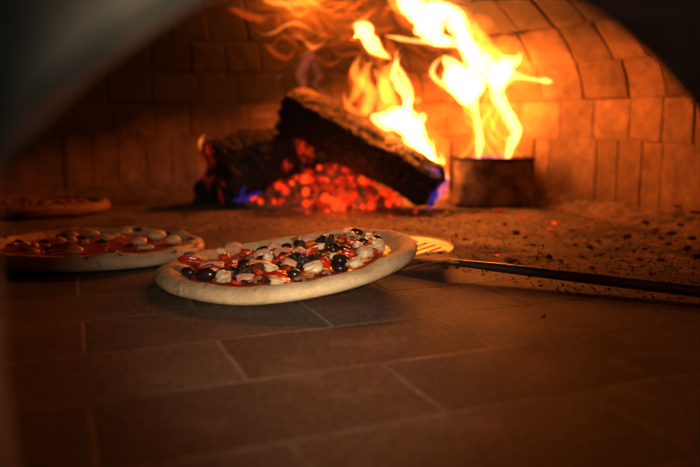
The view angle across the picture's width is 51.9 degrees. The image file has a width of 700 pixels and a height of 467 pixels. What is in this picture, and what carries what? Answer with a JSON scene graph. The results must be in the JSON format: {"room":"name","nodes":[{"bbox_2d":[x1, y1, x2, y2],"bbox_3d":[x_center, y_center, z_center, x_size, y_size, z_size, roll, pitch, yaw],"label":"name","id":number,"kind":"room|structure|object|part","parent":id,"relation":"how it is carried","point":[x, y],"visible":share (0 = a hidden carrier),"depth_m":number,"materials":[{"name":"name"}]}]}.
{"room":"pizza oven interior","nodes":[
{"label":"pizza oven interior","id":0,"kind":"room"},
{"bbox_2d":[0,197,699,466],"bbox_3d":[-0.360,0.008,1.275,2.300,0.060,2.350,-4,10,-21],"label":"floor","id":1,"kind":"structure","parent":0,"point":[419,364],"depth_m":0.52,"materials":[{"name":"tile"}]},
{"bbox_2d":[0,194,110,218],"bbox_3d":[-0.645,-0.054,1.389,0.357,0.024,0.249,-1,9,-4],"label":"pizza","id":2,"kind":"object","parent":1,"relation":"on","point":[12,206],"visible":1,"depth_m":1.36,"materials":[{"name":"beige food"}]},
{"bbox_2d":[0,226,204,271],"bbox_3d":[-0.336,0.016,0.942,0.281,0.024,0.245,-3,10,-20],"label":"pizza","id":3,"kind":"object","parent":1,"relation":"on","point":[73,249],"visible":0.99,"depth_m":0.91,"materials":[{"name":"food"}]},
{"bbox_2d":[200,128,341,206],"bbox_3d":[-0.137,-0.163,1.535,0.363,0.199,0.154,-5,10,-27],"label":"log","id":4,"kind":"object","parent":1,"relation":"on","point":[246,163],"visible":0.52,"depth_m":1.45,"materials":[{"name":"black wood"}]},
{"bbox_2d":[275,87,445,206],"bbox_3d":[0.018,-0.176,1.438,0.355,0.238,0.106,3,10,19],"label":"log","id":5,"kind":"object","parent":4,"relation":"on","point":[369,151],"visible":1,"depth_m":1.41,"materials":[{"name":"brown wood"}]},
{"bbox_2d":[0,183,699,276],"bbox_3d":[-0.077,-0.040,1.280,1.285,0.037,0.940,0,9,0],"label":"ash layer","id":6,"kind":"object","parent":1,"relation":"on","point":[559,201],"visible":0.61,"depth_m":1.24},
{"bbox_2d":[192,177,220,204],"bbox_3d":[-0.303,-0.085,1.528,0.046,0.073,0.072,4,10,25],"label":"stub","id":7,"kind":"object","parent":6,"relation":"on","point":[204,195],"visible":0.55,"depth_m":1.51,"materials":[{"name":"black wood"}]},
{"bbox_2d":[244,164,402,210],"bbox_3d":[-0.055,-0.100,1.508,0.360,0.093,0.230,0,9,0],"label":"bed","id":8,"kind":"object","parent":6,"relation":"on","point":[297,204],"visible":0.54,"depth_m":1.44,"materials":[{"name":"wood"}]},
{"bbox_2d":[263,190,271,197],"bbox_3d":[-0.169,-0.080,1.470,0.018,0.016,0.018,-5,10,-27],"label":"ember","id":9,"kind":"object","parent":8,"relation":"on","point":[267,194],"visible":0.84,"depth_m":1.46},
{"bbox_2d":[268,195,275,203],"bbox_3d":[-0.157,-0.068,1.445,0.016,0.018,0.016,-3,9,-19],"label":"ember","id":10,"kind":"object","parent":8,"relation":"on","point":[271,197],"visible":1,"depth_m":1.44,"materials":[{"name":"brown"}]},
{"bbox_2d":[274,182,281,189],"bbox_3d":[-0.147,-0.099,1.488,0.016,0.019,0.016,-4,10,-26],"label":"ember","id":11,"kind":"object","parent":8,"relation":"on","point":[278,184],"visible":1,"depth_m":1.48,"materials":[{"name":"red"}]},
{"bbox_2d":[277,198,284,204],"bbox_3d":[-0.138,-0.063,1.434,0.015,0.015,0.015,-2,9,-15],"label":"ember","id":12,"kind":"object","parent":8,"relation":"on","point":[281,200],"visible":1,"depth_m":1.43,"materials":[{"name":"red wood"}]},
{"bbox_2d":[282,187,289,193],"bbox_3d":[-0.131,-0.086,1.456,0.017,0.018,0.016,4,10,25],"label":"ember","id":13,"kind":"object","parent":8,"relation":"on","point":[285,190],"visible":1,"depth_m":1.45,"materials":[{"name":"red"}]},
{"bbox_2d":[288,185,296,193],"bbox_3d":[-0.115,-0.088,1.452,0.018,0.019,0.017,5,10,31],"label":"ember","id":14,"kind":"object","parent":8,"relation":"on","point":[293,188],"visible":0.99,"depth_m":1.45},
{"bbox_2d":[302,175,308,182],"bbox_3d":[-0.091,-0.110,1.468,0.016,0.019,0.016,-5,10,-31],"label":"ember","id":15,"kind":"object","parent":8,"relation":"on","point":[304,177],"visible":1,"depth_m":1.46,"materials":[{"name":"red"}]},
{"bbox_2d":[302,187,309,195],"bbox_3d":[-0.088,-0.083,1.439,0.018,0.019,0.016,-1,9,-5],"label":"ember","id":16,"kind":"object","parent":8,"relation":"on","point":[305,191],"visible":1,"depth_m":1.43,"materials":[{"name":"red"}]},
{"bbox_2d":[302,200,309,206],"bbox_3d":[-0.086,-0.060,1.418,0.015,0.015,0.016,-4,10,-23],"label":"ember","id":17,"kind":"object","parent":8,"relation":"on","point":[305,203],"visible":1,"depth_m":1.41,"materials":[{"name":"red"}]},
{"bbox_2d":[304,171,311,176],"bbox_3d":[-0.086,-0.120,1.482,0.016,0.019,0.020,-2,9,-13],"label":"ember","id":18,"kind":"object","parent":8,"relation":"on","point":[308,173],"visible":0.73,"depth_m":1.48,"materials":[{"name":"red"}]},
{"bbox_2d":[307,176,314,183],"bbox_3d":[-0.078,-0.108,1.462,0.015,0.016,0.016,-9,12,-43],"label":"ember","id":19,"kind":"object","parent":8,"relation":"on","point":[310,179],"visible":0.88,"depth_m":1.46,"materials":[{"name":"red"}]},
{"bbox_2d":[311,185,318,191],"bbox_3d":[-0.070,-0.091,1.443,0.015,0.016,0.012,-4,10,-23],"label":"ember","id":20,"kind":"object","parent":8,"relation":"on","point":[316,189],"visible":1,"depth_m":1.44,"materials":[{"name":"red"}]},
{"bbox_2d":[312,179,320,188],"bbox_3d":[-0.067,-0.098,1.447,0.018,0.022,0.019,8,12,40],"label":"ember","id":21,"kind":"object","parent":8,"relation":"on","point":[316,182],"visible":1,"depth_m":1.44,"materials":[{"name":"brown"}]},
{"bbox_2d":[315,200,323,208],"bbox_3d":[-0.060,-0.057,1.412,0.017,0.018,0.017,8,12,40],"label":"ember","id":22,"kind":"object","parent":8,"relation":"on","point":[320,204],"visible":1,"depth_m":1.41,"materials":[{"name":"brown"}]},
{"bbox_2d":[320,180,327,186],"bbox_3d":[-0.053,-0.100,1.448,0.017,0.016,0.015,-2,9,-14],"label":"ember","id":23,"kind":"object","parent":8,"relation":"on","point":[323,183],"visible":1,"depth_m":1.44,"materials":[{"name":"red wood"}]},
{"bbox_2d":[322,192,328,198],"bbox_3d":[-0.049,-0.072,1.423,0.015,0.018,0.019,-1,9,-8],"label":"ember","id":24,"kind":"object","parent":8,"relation":"on","point":[325,194],"visible":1,"depth_m":1.42,"materials":[{"name":"red"}]},
{"bbox_2d":[323,203,331,210],"bbox_3d":[-0.043,-0.051,1.408,0.017,0.018,0.017,-5,10,-29],"label":"ember","id":25,"kind":"object","parent":8,"relation":"on","point":[328,205],"visible":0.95,"depth_m":1.40,"materials":[{"name":"red"}]},
{"bbox_2d":[327,169,333,174],"bbox_3d":[-0.040,-0.126,1.474,0.013,0.014,0.014,-4,10,-25],"label":"ember","id":26,"kind":"object","parent":8,"relation":"on","point":[330,171],"visible":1,"depth_m":1.47,"materials":[{"name":"red"}]},
{"bbox_2d":[327,199,335,207],"bbox_3d":[-0.037,-0.059,1.412,0.016,0.019,0.016,8,12,42],"label":"ember","id":27,"kind":"object","parent":8,"relation":"on","point":[331,201],"visible":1,"depth_m":1.41,"materials":[{"name":"orange"}]},
{"bbox_2d":[333,188,338,195],"bbox_3d":[-0.029,-0.083,1.432,0.013,0.015,0.014,2,9,11],"label":"ember","id":28,"kind":"object","parent":8,"relation":"on","point":[336,190],"visible":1,"depth_m":1.43,"materials":[{"name":"red"}]},
{"bbox_2d":[338,181,344,188],"bbox_3d":[-0.017,-0.096,1.444,0.016,0.019,0.016,-6,11,-34],"label":"ember","id":29,"kind":"object","parent":8,"relation":"on","point":[341,184],"visible":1,"depth_m":1.44,"materials":[{"name":"red"}]},
{"bbox_2d":[340,178,348,185],"bbox_3d":[-0.010,-0.104,1.452,0.016,0.017,0.017,-8,12,-41],"label":"ember","id":30,"kind":"object","parent":8,"relation":"on","point":[346,180],"visible":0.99,"depth_m":1.45,"materials":[{"name":"red wood"}]},
{"bbox_2d":[341,195,347,202],"bbox_3d":[-0.011,-0.068,1.421,0.015,0.017,0.016,-1,9,-9],"label":"ember","id":31,"kind":"object","parent":8,"relation":"on","point":[343,197],"visible":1,"depth_m":1.42,"materials":[{"name":"red"}]},
{"bbox_2d":[344,196,351,204],"bbox_3d":[-0.004,-0.063,1.416,0.018,0.019,0.014,-7,12,-39],"label":"ember","id":32,"kind":"object","parent":8,"relation":"on","point":[348,200],"visible":1,"depth_m":1.41,"materials":[{"name":"red"}]},
{"bbox_2d":[346,174,353,182],"bbox_3d":[-0.001,-0.111,1.460,0.020,0.018,0.016,3,10,20],"label":"ember","id":33,"kind":"object","parent":8,"relation":"on","point":[350,177],"visible":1,"depth_m":1.46,"materials":[{"name":"red"}]},
{"bbox_2d":[353,173,358,179],"bbox_3d":[0.012,-0.117,1.475,0.013,0.014,0.013,-3,9,-19],"label":"ember","id":34,"kind":"object","parent":8,"relation":"on","point":[356,176],"visible":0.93,"depth_m":1.47,"materials":[{"name":"red wood"}]},
{"bbox_2d":[358,176,365,184],"bbox_3d":[0.025,-0.109,1.471,0.018,0.018,0.015,-6,11,-33],"label":"ember","id":35,"kind":"object","parent":8,"relation":"on","point":[362,180],"visible":0.97,"depth_m":1.47,"materials":[{"name":"red"}]},
{"bbox_2d":[365,184,373,191],"bbox_3d":[0.040,-0.092,1.458,0.017,0.018,0.016,-2,9,-10],"label":"ember","id":36,"kind":"object","parent":8,"relation":"on","point":[369,187],"visible":0.97,"depth_m":1.45,"materials":[{"name":"brown"}]},
{"bbox_2d":[366,202,375,209],"bbox_3d":[0.041,-0.054,1.420,0.017,0.019,0.017,-5,10,-31],"label":"ember","id":37,"kind":"object","parent":8,"relation":"on","point":[370,206],"visible":0.98,"depth_m":1.41,"materials":[{"name":"red"}]},
{"bbox_2d":[369,196,375,202],"bbox_3d":[0.045,-0.068,1.435,0.014,0.016,0.014,5,10,30],"label":"ember","id":38,"kind":"object","parent":8,"relation":"on","point":[371,198],"visible":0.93,"depth_m":1.43,"materials":[{"name":"red"}]},
{"bbox_2d":[377,195,385,202],"bbox_3d":[0.062,-0.068,1.445,0.018,0.018,0.017,6,11,34],"label":"ember","id":39,"kind":"object","parent":8,"relation":"on","point":[381,199],"visible":1,"depth_m":1.44,"materials":[{"name":"red"}]},
{"bbox_2d":[385,200,391,206],"bbox_3d":[0.077,-0.060,1.448,0.013,0.015,0.017,-2,9,-12],"label":"ember","id":40,"kind":"object","parent":8,"relation":"on","point":[388,203],"visible":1,"depth_m":1.44,"materials":[{"name":"red"}]},
{"bbox_2d":[391,195,396,202],"bbox_3d":[0.088,-0.071,1.474,0.016,0.016,0.015,4,10,25],"label":"ember","id":41,"kind":"object","parent":8,"relation":"on","point":[393,198],"visible":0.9,"depth_m":1.47,"materials":[{"name":"red"}]},
{"bbox_2d":[437,208,445,211],"bbox_3d":[0.175,-0.044,1.381,0.019,0.010,0.012,7,12,39],"label":"lump","id":42,"kind":"object","parent":6,"relation":"on","point":[439,209],"visible":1,"depth_m":1.38,"materials":[{"name":"brown"}]},
{"bbox_2d":[447,207,456,212],"bbox_3d":[0.197,-0.045,1.379,0.021,0.010,0.018,6,11,31],"label":"lump","id":43,"kind":"object","parent":6,"relation":"on","point":[450,209],"visible":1,"depth_m":1.38,"materials":[{"name":"brown"}]},
{"bbox_2d":[449,138,535,207],"bbox_3d":[0.294,-0.129,1.500,0.176,0.140,0.121,0,9,0],"label":"metal container","id":44,"kind":"object","parent":6,"relation":"on","point":[475,181],"visible":1,"depth_m":1.45,"materials":[{"name":"metal"}]},
{"bbox_2d":[687,236,696,239],"bbox_3d":[0.504,0.006,1.061,0.009,0.006,0.015,-3,10,-20],"label":"lump","id":45,"kind":"object","parent":6,"relation":"on","point":[688,237],"visible":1,"depth_m":1.06,"materials":[{"name":"black"}]},
{"bbox_2d":[160,206,699,299],"bbox_3d":[0.119,-0.024,1.240,1.057,0.016,0.661,7,12,39],"label":"charcoal grit","id":46,"kind":"object","parent":1,"relation":"on","point":[220,227],"visible":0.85,"depth_m":1.08,"materials":[{"name":"black"}]},
{"bbox_2d":[504,256,517,262],"bbox_3d":[0.202,0.033,0.898,0.020,0.008,0.013,-4,10,-26],"label":"lump","id":47,"kind":"object","parent":1,"relation":"on","point":[510,259],"visible":1,"depth_m":0.89,"materials":[{"name":"brown"}]},
{"bbox_2d":[407,234,699,297],"bbox_3d":[0.186,0.041,0.801,0.162,0.018,0.541,-9,12,-44],"label":"peel","id":48,"kind":"object","parent":1,"relation":"on","point":[441,255],"visible":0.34,"depth_m":0.77,"materials":[{"name":"metal"}]},
{"bbox_2d":[154,228,417,305],"bbox_3d":[-0.069,0.026,0.802,0.288,0.049,0.272,1,9,8],"label":"pizza","id":49,"kind":"object","parent":48,"relation":"on","point":[316,264],"visible":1,"depth_m":0.74,"materials":[{"name":"beige food"}]},
{"bbox_3d":[0.270,0.050,0.744,0.356,0.018,0.012,5,10,27],"label":"handle","id":50,"kind":"part","parent":48,"relation":"part of","materials":[{"name":"metal"}]},
{"bbox_2d":[682,245,692,249],"bbox_3d":[0.463,0.019,0.987,0.010,0.008,0.016,-1,9,-7],"label":"lump","id":51,"kind":"object","parent":1,"relation":"on","point":[686,247],"visible":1,"depth_m":0.98,"materials":[{"name":"black"}]},
{"bbox_2d":[690,210,699,213],"bbox_3d":[0.559,-0.035,1.164,0.016,0.006,0.013,4,10,25],"label":"lump","id":52,"kind":"object","parent":1,"relation":"on","point":[692,211],"visible":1,"depth_m":1.16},
{"bbox_2d":[691,253,699,257],"bbox_3d":[0.449,0.028,0.931,0.009,0.007,0.015,-8,12,-42],"label":"lump","id":53,"kind":"object","parent":1,"relation":"on","point":[695,255],"visible":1,"depth_m":0.93,"materials":[{"name":"black"}]},
{"bbox_2d":[0,97,699,220],"bbox_3d":[-0.250,-0.080,0.949,1.662,0.215,1.601,0,9,0],"label":"wall","id":54,"kind":"structure","parent":0,"point":[644,153],"depth_m":1.64,"materials":[{"name":"brick"}]},
{"bbox_2d":[0,0,699,466],"bbox_3d":[0.049,-0.174,0.247,2.000,0.620,0.085,-4,10,-21],"label":"oven opening","id":55,"kind":"structure","parent":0,"point":[50,50],"depth_m":0.18,"materials":[{"name":"brick"}]},
{"bbox_2d":[66,0,687,103],"bbox_3d":[-0.250,-0.346,0.907,1.662,0.326,1.601,0,9,0],"label":"ceiling","id":56,"kind":"structure","parent":0,"point":[218,51],"depth_m":1.56,"materials":[{"name":"brick"}]}
]}

